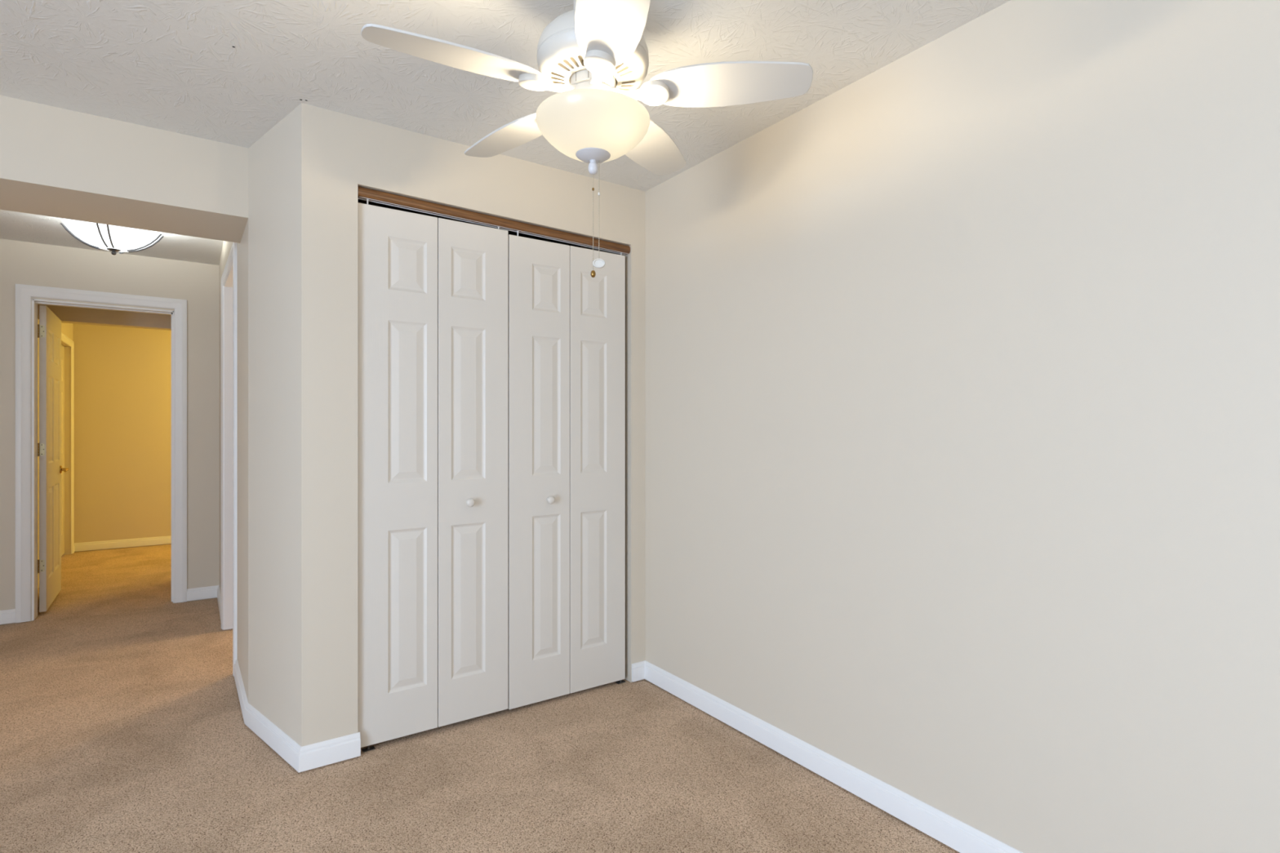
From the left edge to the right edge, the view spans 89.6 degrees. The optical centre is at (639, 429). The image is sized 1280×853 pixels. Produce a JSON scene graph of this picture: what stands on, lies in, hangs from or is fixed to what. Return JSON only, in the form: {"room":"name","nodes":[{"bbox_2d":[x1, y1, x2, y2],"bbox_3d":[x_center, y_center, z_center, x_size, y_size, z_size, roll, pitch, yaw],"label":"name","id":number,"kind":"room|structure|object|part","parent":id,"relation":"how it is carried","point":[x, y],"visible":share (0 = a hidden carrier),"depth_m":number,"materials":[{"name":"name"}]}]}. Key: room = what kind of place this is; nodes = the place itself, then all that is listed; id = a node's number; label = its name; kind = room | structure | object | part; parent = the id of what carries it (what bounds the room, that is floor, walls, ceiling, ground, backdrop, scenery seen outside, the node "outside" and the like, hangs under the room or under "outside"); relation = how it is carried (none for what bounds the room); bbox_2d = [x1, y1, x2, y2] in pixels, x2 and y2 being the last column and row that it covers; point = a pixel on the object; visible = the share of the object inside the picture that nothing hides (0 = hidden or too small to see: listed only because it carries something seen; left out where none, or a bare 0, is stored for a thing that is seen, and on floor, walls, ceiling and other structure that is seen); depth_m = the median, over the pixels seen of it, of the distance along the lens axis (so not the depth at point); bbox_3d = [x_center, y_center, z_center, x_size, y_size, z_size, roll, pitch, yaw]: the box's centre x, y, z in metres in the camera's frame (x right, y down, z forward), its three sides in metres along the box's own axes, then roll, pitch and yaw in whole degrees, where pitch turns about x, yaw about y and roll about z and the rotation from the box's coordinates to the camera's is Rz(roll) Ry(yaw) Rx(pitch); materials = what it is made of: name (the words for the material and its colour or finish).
{"room":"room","nodes":[
{"label":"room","id":0,"kind":"room"},
{"bbox_2d":[37,304,72,588],"bbox_3d":[-4.961,0.054,5.307,0.120,2.370,2.820,0,0,-35],"label":"wall","id":1,"kind":"structure","parent":0,"point":[66,328],"depth_m":6.37,"materials":[{"name":"beige paint"}]},
{"bbox_2d":[61,345,64,555],"bbox_3d":[-5.478,0.204,6.038,0.035,2.040,0.770,0,0,-35],"label":"door","id":2,"kind":"structure","parent":1,"relation":"in","point":[62,346],"depth_m":6.27,"materials":[{"name":"beige wood"}]},
{"bbox_2d":[61,332,74,554],"bbox_3d":[-5.416,0.177,6.081,0.017,2.117,0.890,0,0,-35],"label":"trim","id":3,"kind":"structure","parent":1,"relation":"attached to","point":[66,340],"depth_m":6.40,"materials":[{"name":"white wood"}]},
{"bbox_2d":[38,304,171,330],"bbox_3d":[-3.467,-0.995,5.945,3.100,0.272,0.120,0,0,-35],"label":"ceiling","id":4,"kind":"structure","parent":0,"point":[76,315],"depth_m":5.28,"materials":[{"name":"beige paint"}]},
{"bbox_2d":[0,238,219,625],"bbox_3d":[-2.900,0.015,4.954,5.500,2.447,0.115,0,0,-35],"label":"wall","id":5,"kind":"structure","parent":0,"point":[25,263],"depth_m":4.51,"materials":[{"name":"beige paint"}]},
{"bbox_2d":[0,608,15,624],"bbox_3d":[-4.554,1.190,3.724,1.378,0.084,0.014,0,0,-35],"label":"baseboard","id":6,"kind":"structure","parent":5,"relation":"attached to","point":[6,616],"depth_m":4.09,"materials":[{"name":"white wood"}]},
{"bbox_2d":[37,305,68,612],"bbox_3d":[-4.176,0.195,4.601,0.098,2.044,0.746,0,0,-36],"label":"door","id":7,"kind":"structure","parent":5,"relation":"in","point":[49,327],"depth_m":4.42,"materials":[{"name":"beige wood"}]},
{"bbox_3d":[-4.342,0.302,4.862,0.048,0.060,0.060,0,0,-36],"label":"handle","id":8,"kind":"part","parent":7,"relation":"part of","materials":[{"name":"gold metal"}]},
{"bbox_2d":[15,284,186,622],"bbox_3d":[-3.621,0.153,4.372,0.897,2.166,0.017,0,0,-35],"label":"trim","id":9,"kind":"structure","parent":5,"relation":"attached to","point":[24,293],"depth_m":4.16,"materials":[{"name":"white wood"}]},
{"bbox_2d":[31,298,174,620],"bbox_3d":[-3.657,0.195,4.427,0.747,2.081,0.120,0,0,-35],"label":"trim","id":10,"kind":"structure","parent":5,"relation":"attached to","point":[35,302],"depth_m":4.25,"materials":[{"name":"white wood"}]},
{"bbox_2d":[72,323,171,551],"bbox_3d":[-4.496,0.054,7.422,3.300,2.370,0.120,0,0,-35],"label":"wall","id":11,"kind":"structure","parent":0,"point":[122,375],"depth_m":6.72,"materials":[{"name":"beige paint"}]},
{"bbox_2d":[74,535,171,551],"bbox_3d":[-4.433,1.190,7.350,3.080,0.084,0.070,0,0,-35],"label":"baseboard","id":12,"kind":"structure","parent":11,"relation":"attached to","point":[85,546],"depth_m":6.71,"materials":[{"name":"white wood"}]},
{"bbox_2d":[0,95,248,243],"bbox_3d":[-3.085,-1.050,1.978,3.197,0.323,0.452,0,0,-35],"label":"ceiling beam","id":13,"kind":"structure","parent":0,"point":[59,162],"depth_m":2.50,"materials":[{"name":"beige paint"}]},
{"bbox_2d":[219,240,233,594],"bbox_3d":[-2.534,0.015,4.051,0.132,2.447,1.825,0,0,-35],"label":"wall","id":14,"kind":"structure","parent":0,"point":[227,246],"depth_m":4.49,"materials":[{"name":"beige paint"}]},
{"bbox_2d":[186,585,221,622],"bbox_3d":[-2.931,1.190,4.335,0.194,0.084,0.865,0,0,-35],"label":"baseboard","id":15,"kind":"structure","parent":14,"relation":"attached to","point":[210,592],"depth_m":4.67,"materials":[{"name":"white wood"}]},
{"bbox_2d":[223,264,232,630],"bbox_3d":[-2.263,0.169,3.661,0.138,2.132,0.879,0,0,-35],"label":"trim","id":16,"kind":"structure","parent":14,"relation":"attached to","point":[228,287],"depth_m":3.98,"materials":[{"name":"white"}]},
{"bbox_2d":[221,242,236,676],"bbox_3d":[-2.314,0.145,3.621,0.017,2.182,0.981,0,0,-36],"label":"trim","id":17,"kind":"structure","parent":14,"relation":"attached to","point":[232,259],"depth_m":3.23,"materials":[{"name":"white wood"}]},
{"bbox_2d":[236,102,644,770],"bbox_3d":[-1.013,0.015,3.238,1.663,2.447,1.248,0,0,-35],"label":"wall","id":18,"kind":"structure","parent":0,"point":[297,250],"depth_m":2.47,"materials":[{"name":"beige paint"}]},
{"bbox_2d":[234,659,360,772],"bbox_3d":[-1.597,1.190,2.749,1.242,0.084,0.204,0,0,39],"label":"baseboard","id":19,"kind":"structure","parent":18,"relation":"attached to","point":[313,756],"depth_m":2.41,"materials":[{"name":"white wood"}]},
{"bbox_2d":[357,196,627,255],"bbox_3d":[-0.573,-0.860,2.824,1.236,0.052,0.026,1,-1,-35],"label":"door track","id":20,"kind":"object","parent":18,"relation":"attached to","point":[367,199],"visible":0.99,"depth_m":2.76,"materials":[{"name":"silver metal"}]},
{"bbox_2d":[357,202,507,747],"bbox_3d":[-0.822,0.176,2.627,0.612,2.082,0.068,0,0,-35],"label":"door","id":21,"kind":"structure","parent":20,"relation":"hanging from","point":[433,291],"depth_m":2.61,"materials":[{"name":"beige wood"}]},
{"bbox_3d":[-0.709,0.305,2.688,0.036,0.036,0.038,0,0,-35],"label":"knob","id":22,"kind":"part","parent":21,"relation":"part of","materials":[{"name":"beige"}]},
{"bbox_2d":[507,234,625,709],"bbox_3d":[-0.319,0.186,2.978,0.605,2.072,0.068,0,0,-35],"label":"door","id":23,"kind":"structure","parent":20,"relation":"hanging from","point":[566,325],"depth_m":2.96,"materials":[{"name":"beige wood"}]},
{"bbox_3d":[-0.403,0.317,2.901,0.036,0.036,0.038,0,0,-35],"label":"knob","id":24,"kind":"part","parent":23,"relation":"part of","materials":[{"name":"beige"}]},
{"bbox_2d":[357,186,630,254],"bbox_3d":[-0.566,-0.895,2.812,1.245,0.039,0.028,1,-1,-35],"label":"trim","id":25,"kind":"structure","parent":18,"relation":"attached to","point":[362,192],"depth_m":2.74,"materials":[{"name":"brown wood"}]},
{"bbox_2d":[0,544,959,852],"bbox_3d":[-1.722,1.299,2.518,6.350,0.120,11.400,0,0,-35],"label":"floor","id":26,"kind":"structure","parent":0,"point":[123,729],"depth_m":2.32,"materials":[{"name":"beige carpet"}]},
{"bbox_2d":[361,746,375,752],"bbox_3d":[-1.050,1.230,2.493,0.044,0.017,0.026,0,0,-35],"label":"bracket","id":27,"kind":"structure","parent":26,"relation":"on","point":[372,748],"depth_m":2.49,"materials":[{"name":"grey metal"}]},
{"bbox_2d":[615,680,625,684],"bbox_3d":[-0.096,1.230,3.157,0.044,0.017,0.026,0,0,-35],"label":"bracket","id":28,"kind":"structure","parent":26,"relation":"on","point":[620,682],"depth_m":3.15,"materials":[{"name":"grey metal"}]},
{"bbox_2d":[0,0,1010,265],"bbox_3d":[-0.872,-1.256,1.297,6.350,0.151,8.425,0,0,-35],"label":"ceiling","id":29,"kind":"structure","parent":0,"point":[229,72],"depth_m":2.06,"materials":[{"name":"white paint"}]},
{"bbox_2d":[60,218,163,254],"bbox_3d":[-2.939,-1.091,3.600,0.434,0.234,0.434,0,0,2],"label":"ceiling light","id":30,"kind":"object","parent":29,"relation":"attached to","point":[114,238],"visible":0.8,"depth_m":3.51,"materials":[{"name":"white glass"}]},
{"bbox_3d":[-3.061,-1.058,3.521,0.164,0.119,0.008,0,0,-29],"label":"arm","id":31,"kind":"part","parent":30,"relation":"part of","materials":[{"name":"silver metal"}]},
{"bbox_3d":[-3.076,-1.058,3.554,0.164,0.119,0.008,0,0,-22],"label":"arm","id":32,"kind":"part","parent":30,"relation":"part of","materials":[{"name":"silver metal"}]},
{"bbox_3d":[-2.893,-1.058,3.463,0.008,0.119,0.164,0,0,-22],"label":"arm","id":33,"kind":"part","parent":30,"relation":"part of","materials":[{"name":"silver metal"}]},
{"bbox_3d":[-2.861,-1.058,3.479,0.008,0.119,0.164,0,0,-29],"label":"arm","id":34,"kind":"part","parent":30,"relation":"part of","materials":[{"name":"silver metal"}]},
{"bbox_3d":[-2.802,-1.058,3.646,0.164,0.119,0.008,0,0,-22],"label":"arm","id":35,"kind":"part","parent":30,"relation":"part of","materials":[{"name":"silver metal"}]},
{"bbox_3d":[-2.818,-1.058,3.679,0.164,0.119,0.008,0,0,-29],"label":"arm","id":36,"kind":"part","parent":30,"relation":"part of","materials":[{"name":"silver metal"}]},
{"bbox_2d":[360,0,813,277],"bbox_3d":[-0.153,-0.785,1.645,1.030,0.792,1.045,0,0,-35],"label":"ceiling fan","id":37,"kind":"object","parent":29,"relation":"hanging from","point":[594,54],"visible":1,"depth_m":1.57,"materials":[{"name":"white"}]},
{"bbox_3d":[-0.418,-0.859,1.486,0.413,0.036,0.146,0,0,-29],"label":"blade","id":38,"kind":"part","parent":37,"relation":"part of","materials":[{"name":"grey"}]},
{"bbox_3d":[-0.368,-0.859,1.883,0.413,0.036,0.146,0,0,43],"label":"blade","id":39,"kind":"part","parent":37,"relation":"part of","materials":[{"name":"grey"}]},
{"bbox_3d":[-0.120,-0.748,1.650,0.290,0.099,0.290,0,0,-35],"label":"lamp shade","id":40,"kind":"part","parent":37,"relation":"part of","materials":[{"name":"white glass"}]},
{"bbox_3d":[-0.120,-0.530,1.650,0.002,0.248,0.002,0,0,-35],"label":"pull chain","id":41,"kind":"part","parent":37,"relation":"part of","materials":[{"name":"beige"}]},
{"bbox_3d":[-0.105,-0.567,1.650,0.002,0.267,0.002,0,0,-35],"label":"pull chain","id":42,"kind":"part","parent":37,"relation":"part of","materials":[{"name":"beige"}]},
{"bbox_3d":[-0.057,-0.859,1.315,0.146,0.036,0.413,0,0,-11],"label":"blade","id":43,"kind":"part","parent":37,"relation":"part of","materials":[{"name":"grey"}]},
{"bbox_3d":[0.025,-0.859,1.958,0.146,0.036,0.413,0,0,25],"label":"blade","id":44,"kind":"part","parent":37,"relation":"part of","materials":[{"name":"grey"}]},
{"bbox_3d":[0.218,-0.859,1.607,0.413,0.036,0.146,0,0,7],"label":"blade","id":45,"kind":"part","parent":37,"relation":"part of","materials":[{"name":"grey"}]},
{"bbox_2d":[580,0,1279,852],"bbox_3d":[1.353,0.029,1.399,0.120,2.420,6.050,0,0,-35],"label":"wall","id":46,"kind":"structure","parent":0,"point":[962,362],"depth_m":1.79,"materials":[{"name":"beige paint"}]},
{"bbox_2d":[631,660,1022,852],"bbox_3d":[1.453,1.190,1.079,0.082,0.084,5.112,0,0,-35],"label":"baseboard","id":47,"kind":"structure","parent":46,"relation":"attached to","point":[957,835],"depth_m":2.24,"materials":[{"name":"white wood"}]}
]}

